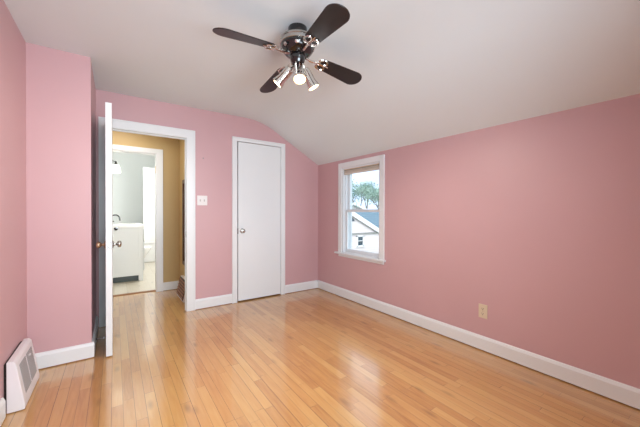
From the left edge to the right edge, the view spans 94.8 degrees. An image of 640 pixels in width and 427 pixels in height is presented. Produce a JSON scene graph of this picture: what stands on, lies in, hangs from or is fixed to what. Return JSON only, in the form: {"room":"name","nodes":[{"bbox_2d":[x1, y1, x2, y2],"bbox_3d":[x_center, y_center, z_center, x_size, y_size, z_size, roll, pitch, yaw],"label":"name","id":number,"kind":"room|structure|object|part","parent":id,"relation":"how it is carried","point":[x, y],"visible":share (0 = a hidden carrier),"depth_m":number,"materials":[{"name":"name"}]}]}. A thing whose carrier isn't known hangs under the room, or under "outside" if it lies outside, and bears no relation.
{"room":"empty bedroom","nodes":[
{"label":"empty bedroom","id":0,"kind":"room"},
{"bbox_2d":[0,0,26,398],"bbox_3d":[-1.294,-0.031,0.835,0.120,2.385,4.550,0,1,-35],"label":"wall","id":1,"kind":"structure","parent":0,"point":[13,228],"depth_m":1.83,"materials":[{"name":"pink paint"}]},
{"bbox_2d":[0,398,5,426],"bbox_3d":[-0.887,1.100,0.376,0.017,0.114,3.115,0,1,-35],"label":"baseboard","id":2,"kind":"structure","parent":1,"relation":"attached to","point":[2,400],"depth_m":1.62,"materials":[{"name":"white paint"}]},
{"bbox_2d":[4,338,38,413],"bbox_3d":[-1.882,1.002,1.865,0.090,0.293,0.399,0,1,-35],"label":"floor vent","id":3,"kind":"object","parent":1,"relation":"attached to","point":[21,372],"visible":1,"depth_m":1.75,"materials":[{"name":"white metal"}]},
{"bbox_2d":[19,356,31,391],"bbox_3d":[-1.817,0.990,1.814,0.033,0.179,0.136,0,1,-35],"label":"grille","id":4,"kind":"object","parent":3,"relation":"attached to","point":[24,370],"depth_m":1.81,"materials":[{"name":"white metal"}]},
{"bbox_2d":[26,347,36,379],"bbox_3d":[-1.908,0.989,1.946,0.033,0.179,0.136,0,1,-35],"label":"grille","id":5,"kind":"object","parent":3,"relation":"attached to","point":[30,358],"depth_m":1.94,"materials":[{"name":"white metal"}]},
{"bbox_2d":[26,42,95,368],"bbox_3d":[-2.183,-0.046,2.537,0.370,2.385,0.740,0,1,-35],"label":"wall","id":6,"kind":"structure","parent":0,"point":[60,85],"depth_m":2.23,"materials":[{"name":"pink paint"}]},
{"bbox_2d":[35,342,93,368],"bbox_3d":[-1.962,1.085,2.240,0.387,0.114,0.017,0,1,-35],"label":"baseboard","id":7,"kind":"structure","parent":6,"relation":"attached to","point":[45,359],"depth_m":2.24,"materials":[{"name":"white paint"}]},
{"bbox_2d":[92,316,97,354],"bbox_3d":[-2.021,1.081,2.648,0.017,0.114,0.720,0,1,-35],"label":"baseboard","id":8,"kind":"structure","parent":6,"relation":"attached to","point":[95,332],"depth_m":2.58,"materials":[{"name":"white paint"}]},
{"bbox_2d":[96,102,121,356],"bbox_3d":[-1.905,0.127,2.663,0.172,2.020,0.813,0,1,-35],"label":"door","id":9,"kind":"structure","parent":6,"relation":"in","point":[109,243],"depth_m":2.34,"materials":[{"name":"white paint"}]},
{"bbox_3d":[-1.763,0.252,2.367,0.065,0.062,0.062,0,1,-35],"label":"knob","id":10,"kind":"part","parent":9,"relation":"part of","materials":[{"name":"gold metal"}]},
{"bbox_3d":[-1.675,0.252,2.428,0.065,0.062,0.062,0,1,-35],"label":"knob","id":11,"kind":"part","parent":9,"relation":"part of","materials":[{"name":"silver metal"}]},
{"bbox_2d":[112,152,154,223],"bbox_3d":[-4.408,-0.193,7.288,1.780,2.600,0.100,0,1,-35],"label":"wall","id":12,"kind":"structure","parent":0,"point":[127,184],"depth_m":7.09,"materials":[{"name":"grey paint"}]},
{"bbox_2d":[112,131,178,290],"bbox_3d":[-2.910,-0.057,3.945,1.850,2.385,0.120,0,1,-35],"label":"wall","id":13,"kind":"structure","parent":0,"point":[170,147],"depth_m":4.34,"materials":[{"name":"beige paint"}]},
{"bbox_2d":[112,144,162,291],"bbox_3d":[-2.700,0.103,4.088,0.907,2.062,0.148,0,1,-35],"label":"trim","id":14,"kind":"structure","parent":13,"relation":"attached to","point":[158,153],"depth_m":4.25,"materials":[{"name":"white paint"}]},
{"bbox_2d":[163,281,178,290],"bbox_3d":[-2.204,1.069,4.364,0.218,0.114,0.017,0,1,-35],"label":"baseboard","id":15,"kind":"structure","parent":13,"relation":"attached to","point":[174,284],"depth_m":4.35,"materials":[{"name":"white paint"}]},
{"bbox_2d":[143,167,154,262],"bbox_3d":[-3.994,0.030,7.061,1.158,2.160,0.740,0,1,-35],"label":"shower curtain","id":16,"kind":"object","parent":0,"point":[148,173],"visible":0.13,"depth_m":6.70,"materials":[{"name":"white fabric"}]},
{"bbox_2d":[179,139,184,279],"bbox_3d":[-1.804,-0.056,4.064,0.100,2.385,1.190,0,1,-35],"label":"wall","id":17,"kind":"structure","parent":0,"point":[181,142],"depth_m":4.29,"materials":[{"name":"beige paint"}]},
{"bbox_2d":[176,275,184,301],"bbox_3d":[-1.846,1.004,3.958,0.094,0.258,0.450,0,1,-35],"label":"air vent","id":18,"kind":"object","parent":17,"relation":"in","point":[180,291],"visible":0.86,"depth_m":3.93,"materials":[{"name":"brown metal"}]},
{"bbox_2d":[182,179,184,265],"bbox_3d":[-1.798,0.122,3.948,0.024,1.170,0.410,0,1,-35],"label":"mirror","id":19,"kind":"object","parent":17,"relation":"attached to","point":[183,181],"visible":0.51,"depth_m":4.07,"materials":[{"name":"brown wood"}]},
{"bbox_3d":[-1.794,0.122,3.950,0.006,1.074,0.314,0,1,-35],"label":"mirror pane","id":20,"kind":"part","parent":19,"relation":"part of","materials":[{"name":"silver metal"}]},
{"bbox_2d":[96,89,317,326],"bbox_3d":[-1.357,-0.052,3.607,3.190,2.385,0.070,0,1,-35],"label":"wall","id":21,"kind":"structure","parent":0,"point":[214,131],"depth_m":3.64,"materials":[{"name":"pink paint"}]},
{"bbox_2d":[98,116,194,327],"bbox_3d":[-1.866,0.086,3.240,0.910,2.112,0.098,0,1,-35],"label":"trim","id":22,"kind":"structure","parent":21,"relation":"attached to","point":[118,125],"depth_m":3.31,"materials":[{"name":"white paint"}]},
{"bbox_2d":[197,196,206,204],"bbox_3d":[-1.406,-0.156,3.518,0.116,0.116,0.020,0,1,-35],"label":"light switch","id":23,"kind":"object","parent":21,"relation":"attached to","point":[201,200],"visible":1,"depth_m":3.52,"materials":[{"name":"white plastic"}]},
{"bbox_2d":[195,294,231,308],"bbox_3d":[-1.296,1.076,3.607,0.441,0.114,0.017,0,1,-35],"label":"baseboard","id":24,"kind":"structure","parent":21,"relation":"attached to","point":[222,299],"depth_m":3.59,"materials":[{"name":"white paint"}]},
{"bbox_2d":[232,136,284,303],"bbox_3d":[-0.803,0.082,3.937,0.749,2.115,0.025,0,1,-35],"label":"trim","id":25,"kind":"structure","parent":21,"relation":"attached to","point":[234,139],"depth_m":3.75,"materials":[{"name":"white paint"}]},
{"bbox_2d":[237,142,280,300],"bbox_3d":[-0.790,0.102,3.929,0.616,2.043,0.101,0,1,-35],"label":"door","id":26,"kind":"structure","parent":21,"relation":"in","point":[258,166],"depth_m":3.92,"materials":[{"name":"white paint"}]},
{"bbox_2d":[285,280,317,292],"bbox_3d":[-0.271,1.073,4.322,0.561,0.114,0.017,0,1,-35],"label":"baseboard","id":27,"kind":"structure","parent":21,"relation":"attached to","point":[301,286],"depth_m":4.31,"materials":[{"name":"white paint"}]},
{"bbox_2d":[1,262,639,426],"bbox_3d":[-1.426,1.200,3.711,3.190,0.120,9.400,0,1,-35],"label":"floor","id":28,"kind":"structure","parent":0,"point":[316,357],"depth_m":2.07,"materials":[{"name":"brown wood"}]},
{"bbox_2d":[113,223,144,282],"bbox_3d":[-3.454,0.658,5.138,0.661,0.935,0.970,0,1,-35],"label":"bathroom vanity","id":29,"kind":"object","parent":28,"relation":"on","point":[128,259],"visible":0.77,"depth_m":4.83,"materials":[{"name":"wood"}]},
{"bbox_3d":[-3.223,0.993,4.769,0.485,0.070,0.004,0,1,-35],"label":"rail","id":30,"kind":"part","parent":29,"relation":"part of","materials":[{"name":"white wood"}]},
{"bbox_2d":[113,223,144,227],"bbox_3d":[-3.472,0.210,5.140,0.635,0.040,0.940,0,1,-35],"label":"countertop","id":31,"kind":"structure","parent":29,"relation":"on","point":[120,225],"depth_m":4.88,"materials":[{"name":"white stone"}]},
{"bbox_3d":[-3.014,0.680,4.949,0.065,0.895,0.065,0,1,-35],"label":"leg","id":32,"kind":"part","parent":29,"relation":"part of","materials":[{"name":"white wood"}]},
{"bbox_3d":[-3.095,0.611,5.138,0.018,0.690,0.400,0,1,-35],"label":"door","id":33,"kind":"part","parent":29,"relation":"part of","materials":[{"name":"white wood"}]},
{"bbox_2d":[113,290,155,296],"bbox_3d":[-2.717,1.129,4.114,0.731,0.011,0.080,0,1,-35],"label":"trim","id":34,"kind":"structure","parent":28,"relation":"on","point":[148,290],"depth_m":4.15,"materials":[{"name":"brown wood"}]},
{"bbox_2d":[144,246,151,257],"bbox_3d":[-3.905,0.731,5.964,0.865,0.775,0.460,0,1,-35],"label":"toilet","id":35,"kind":"object","parent":28,"relation":"on","point":[147,249],"visible":0.15,"depth_m":6.08,"materials":[{"name":"white ceramic"}]},
{"bbox_2d":[4,0,639,164],"bbox_3d":[0.032,-1.001,1.752,3.350,0.753,4.550,0,1,-35],"label":"ceiling","id":36,"kind":"structure","parent":0,"point":[429,70],"depth_m":2.04,"materials":[{"name":"white paint"}]},
{"bbox_2d":[212,3,361,92],"bbox_3d":[-0.158,-1.029,1.958,0.806,0.402,0.834,0,0,13],"label":"ceiling fan","id":37,"kind":"object","parent":36,"relation":"hanging from","point":[297,44],"visible":1,"depth_m":1.87,"materials":[{"name":"black metal"}]},
{"bbox_3d":[-0.446,-1.045,1.757,0.378,0.006,0.141,-4,16,-34],"label":"blade","id":38,"kind":"part","parent":37,"relation":"part of","materials":[{"name":"brown wood"}]},
{"bbox_3d":[-0.346,-1.014,2.251,0.141,0.006,0.378,-16,1,-35],"label":"blade","id":39,"kind":"part","parent":37,"relation":"part of","materials":[{"name":"brown wood"}]},
{"bbox_3d":[-0.128,-0.853,1.858,0.071,0.027,0.071,0,-26,-12],"label":"bulb","id":40,"kind":"part","parent":37,"relation":"part of","materials":[{"name":"white glass"}]},
{"bbox_3d":[0.030,-1.050,1.647,0.141,0.006,0.378,15,-5,-30],"label":"blade","id":41,"kind":"part","parent":37,"relation":"part of","materials":[{"name":"brown wood"}]},
{"bbox_3d":[0.147,-1.031,2.156,0.378,0.006,0.141,6,-16,-34],"label":"blade","id":42,"kind":"part","parent":37,"relation":"part of","materials":[{"name":"brown wood"}]},
{"bbox_2d":[318,94,639,406],"bbox_3d":[1.303,0.218,2.723,0.160,1.870,4.670,0,1,-35],"label":"wall","id":43,"kind":"structure","parent":0,"point":[535,221],"depth_m":2.24,"materials":[{"name":"pink paint"}]},
{"bbox_2d":[334,154,385,264],"bbox_3d":[0.542,-0.047,3.773,0.205,1.268,0.913,0,1,-35],"label":"window","id":44,"kind":"structure","parent":43,"relation":"in","point":[345,210],"depth_m":3.89,"materials":[{"name":"white paint"}]},
{"bbox_3d":[0.588,-0.307,3.782,0.030,0.572,0.659,0,1,-35],"label":"sash","id":45,"kind":"part","parent":44,"relation":"part of","materials":[{"name":"white plastic"}]},
{"bbox_3d":[0.541,0.540,3.777,0.205,0.028,0.913,0,1,-35],"label":"sill","id":46,"kind":"part","parent":44,"relation":"part of","materials":[{"name":"white paint"}]},
{"bbox_3d":[0.571,-0.041,3.772,0.160,1.145,0.703,0,1,-35],"label":"frame","id":47,"kind":"part","parent":44,"relation":"part of","materials":[{"name":"white plastic"}]},
{"bbox_2d":[344,163,378,174],"bbox_3d":[0.522,-0.567,3.733,0.028,0.091,0.655,0,1,-35],"label":"window shade","id":48,"kind":"object","parent":44,"relation":"attached to","point":[372,167],"visible":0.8,"depth_m":3.70,"materials":[{"name":"beige fabric"}]},
{"bbox_3d":[0.522,-0.534,3.733,0.025,0.025,0.649,0,1,-35],"label":"rail","id":49,"kind":"part","parent":48,"relation":"part of","materials":[{"name":"beige fabric"}]},
{"bbox_3d":[0.551,0.237,3.761,0.030,0.577,0.659,0,1,-35],"label":"sash","id":50,"kind":"part","parent":44,"relation":"part of","materials":[{"name":"white plastic"}]},
{"bbox_2d":[317,280,639,409],"bbox_3d":[1.235,1.088,2.670,0.017,0.114,4.450,0,1,-35],"label":"baseboard","id":51,"kind":"structure","parent":43,"relation":"attached to","point":[612,389],"depth_m":2.28,"materials":[{"name":"white paint"}]},
{"bbox_2d":[479,303,486,318],"bbox_3d":[1.372,0.824,2.478,0.010,0.116,0.072,0,1,-35],"label":"wall outlet","id":52,"kind":"object","parent":43,"relation":"attached to","point":[482,308],"visible":1,"depth_m":2.48,"materials":[{"name":"beige plastic"}]},
{"bbox_3d":[-4.070,-0.177,5.335,0.100,2.600,3.490,0,1,-35],"label":"wall","id":53,"kind":"structure","parent":0,"visible":0},
{"bbox_2d":[112,160,120,172],"bbox_3d":[-3.321,-0.746,4.627,0.312,0.196,0.132,0,1,-35],"label":"sconce","id":54,"kind":"object","parent":53,"relation":"attached to","point":[115,167],"visible":0.84,"depth_m":4.64,"materials":[{"name":"white glass"}]},
{"bbox_3d":[-3.247,-0.712,4.679,0.132,0.128,0.132,0,1,-35],"label":"lamp shade","id":55,"kind":"part","parent":54,"relation":"part of","materials":[{"name":"white glass"}]},
{"label":"outside","id":56,"kind":"structure","parent":0,"visible":0},
{"bbox_3d":[8.907,4.315,44.302,59.800,0.300,85.000,0,1,-35],"label":"ground","id":57,"kind":"structure","parent":56,"visible":0},
{"bbox_2d":[352,187,359,202],"bbox_3d":[4.804,-0.295,50.554,4.847,8.830,7.163,0,0,-6],"label":"tree","id":58,"kind":"object","parent":57,"relation":"on","point":[353,196],"visible":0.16,"depth_m":50.31,"materials":[{"name":"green plant"}]},
{"bbox_2d":[352,203,365,208],"bbox_3d":[2.998,1.357,41.048,10.200,5.640,5.130,0,1,-35],"label":"house","id":59,"kind":"structure","parent":57,"relation":"on","point":[355,204],"depth_m":39.51,"materials":[{"name":"white"}]},
{"bbox_2d":[352,179,375,205],"bbox_3d":[7.403,-1.841,63.476,7.173,11.775,10.424,0,1,-35],"label":"tree","id":60,"kind":"object","parent":57,"relation":"on","point":[363,186],"visible":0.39,"depth_m":61.40,"materials":[{"name":"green plant"}]},
{"bbox_2d":[352,212,378,252],"bbox_3d":[0.188,2.077,18.972,4.960,4.510,5.770,0,1,-35],"label":"house","id":61,"kind":"structure","parent":57,"relation":"on","point":[365,235],"depth_m":17.25,"materials":[{"name":"white wood"}]},
{"bbox_3d":[2.320,1.600,17.103,0.400,0.540,0.030,0,1,-35],"label":"pane","id":62,"kind":"part","parent":61,"relation":"part of","materials":[{"name":"clear glass"}]},
{"bbox_2d":[353,181,377,208],"bbox_3d":[12.276,-2.402,79.927,7.551,12.674,7.308,0,1,-35],"label":"tree","id":63,"kind":"object","parent":57,"relation":"on","point":[371,181],"visible":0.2,"depth_m":78.91,"materials":[{"name":"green plant"}]},
{"bbox_2d":[355,212,378,227],"bbox_3d":[4.032,1.926,29.172,13.700,4.680,6.000,0,1,-35],"label":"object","id":64,"kind":"structure","parent":57,"relation":"on","point":[372,217],"depth_m":28.51,"materials":[{"name":"blue"}]},
{"bbox_2d":[363,187,378,208],"bbox_3d":[10.278,-0.400,53.532,5.071,9.030,7.295,0,0,17],"label":"tree","id":65,"kind":"object","parent":57,"relation":"on","point":[373,195],"visible":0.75,"depth_m":52.81,"materials":[{"name":"green plant"}]}
]}

